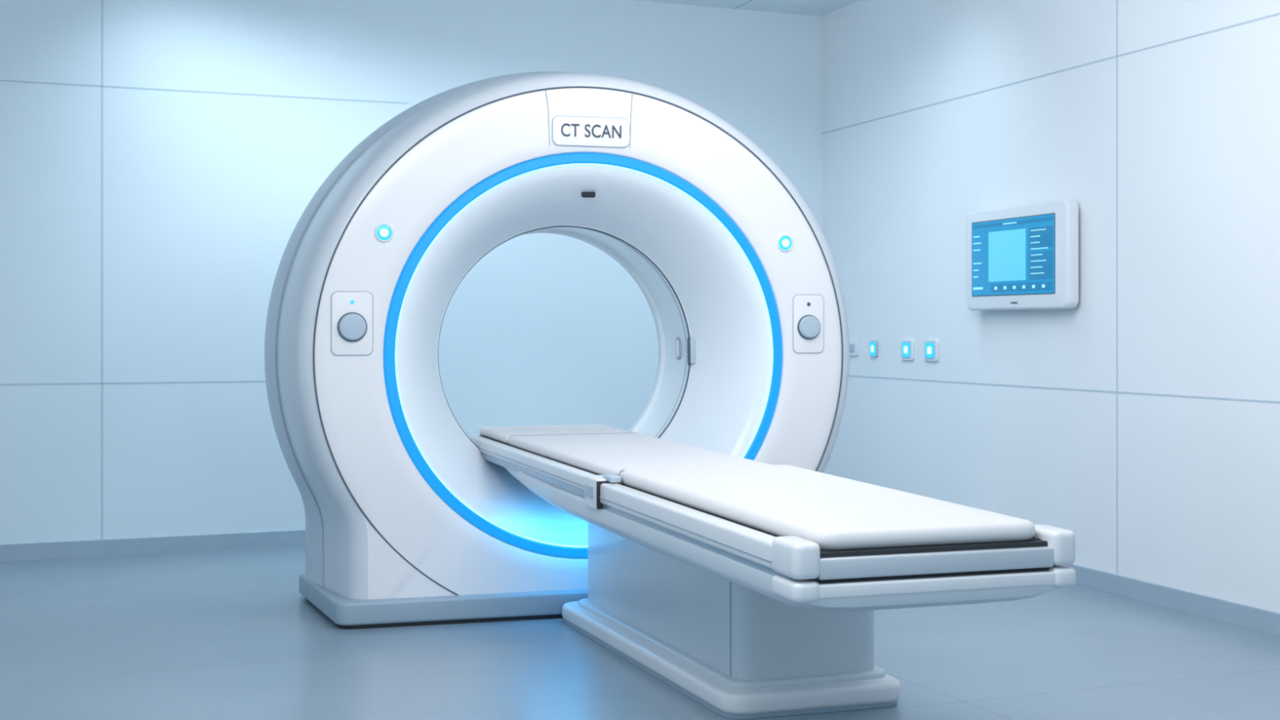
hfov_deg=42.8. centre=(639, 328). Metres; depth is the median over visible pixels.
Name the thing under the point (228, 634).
floor
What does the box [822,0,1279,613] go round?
wall
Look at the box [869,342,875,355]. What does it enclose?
switch light
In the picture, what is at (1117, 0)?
groove
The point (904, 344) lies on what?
light
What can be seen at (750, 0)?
joint
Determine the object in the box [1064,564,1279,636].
baseboard
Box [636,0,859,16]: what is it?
ceiling
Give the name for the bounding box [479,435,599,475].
tray
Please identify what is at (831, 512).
cushion
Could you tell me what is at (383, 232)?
lamp
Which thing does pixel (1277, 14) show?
groove
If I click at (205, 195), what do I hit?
wall
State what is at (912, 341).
switch plate
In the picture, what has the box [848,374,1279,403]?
groove
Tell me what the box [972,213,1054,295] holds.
screen
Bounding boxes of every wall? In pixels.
[0,0,822,544]
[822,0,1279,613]
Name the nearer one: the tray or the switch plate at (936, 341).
the tray
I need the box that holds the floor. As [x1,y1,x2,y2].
[0,545,1279,719]
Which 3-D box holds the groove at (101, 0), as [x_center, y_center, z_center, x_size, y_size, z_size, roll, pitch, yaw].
[-2.484,-0.338,7.542,0.007,2.780,0.002,0,0,-23]
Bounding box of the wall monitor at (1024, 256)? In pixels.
[966,200,1078,310]
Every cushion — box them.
[508,433,772,476]
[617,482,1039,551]
[620,464,1035,549]
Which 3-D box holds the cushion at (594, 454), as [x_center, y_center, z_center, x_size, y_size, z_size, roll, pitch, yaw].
[-0.029,0.427,5.518,0.527,0.061,1.317,0,0,-19]
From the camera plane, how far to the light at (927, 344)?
7.87 m
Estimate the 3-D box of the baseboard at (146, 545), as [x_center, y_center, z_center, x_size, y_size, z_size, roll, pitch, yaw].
[-1.973,1.014,7.754,6.500,0.075,0.018,0,0,-23]
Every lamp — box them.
[376,225,391,239]
[778,235,791,249]
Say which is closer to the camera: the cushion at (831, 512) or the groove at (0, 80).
the cushion at (831, 512)
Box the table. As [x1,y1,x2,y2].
[467,424,1075,719]
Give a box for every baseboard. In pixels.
[0,529,305,561]
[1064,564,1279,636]
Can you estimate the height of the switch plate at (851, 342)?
0.080 m
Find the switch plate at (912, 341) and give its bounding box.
[900,339,914,359]
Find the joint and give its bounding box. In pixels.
[733,0,752,8]
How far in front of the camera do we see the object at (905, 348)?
8.10 m
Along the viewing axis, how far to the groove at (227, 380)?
7.59 m
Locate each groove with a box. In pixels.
[0,80,408,103]
[0,380,265,385]
[101,0,102,539]
[821,13,1279,134]
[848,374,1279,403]
[1116,0,1117,574]
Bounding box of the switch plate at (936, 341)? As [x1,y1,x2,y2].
[923,339,938,361]
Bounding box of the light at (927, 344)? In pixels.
[924,342,933,358]
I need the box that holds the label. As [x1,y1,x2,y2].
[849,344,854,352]
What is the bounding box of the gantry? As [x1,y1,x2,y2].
[264,71,849,629]
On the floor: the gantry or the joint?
the gantry
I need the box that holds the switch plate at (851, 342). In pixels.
[848,340,857,355]
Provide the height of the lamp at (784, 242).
0.054 m
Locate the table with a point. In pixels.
(749, 588)
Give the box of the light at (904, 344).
[902,342,910,357]

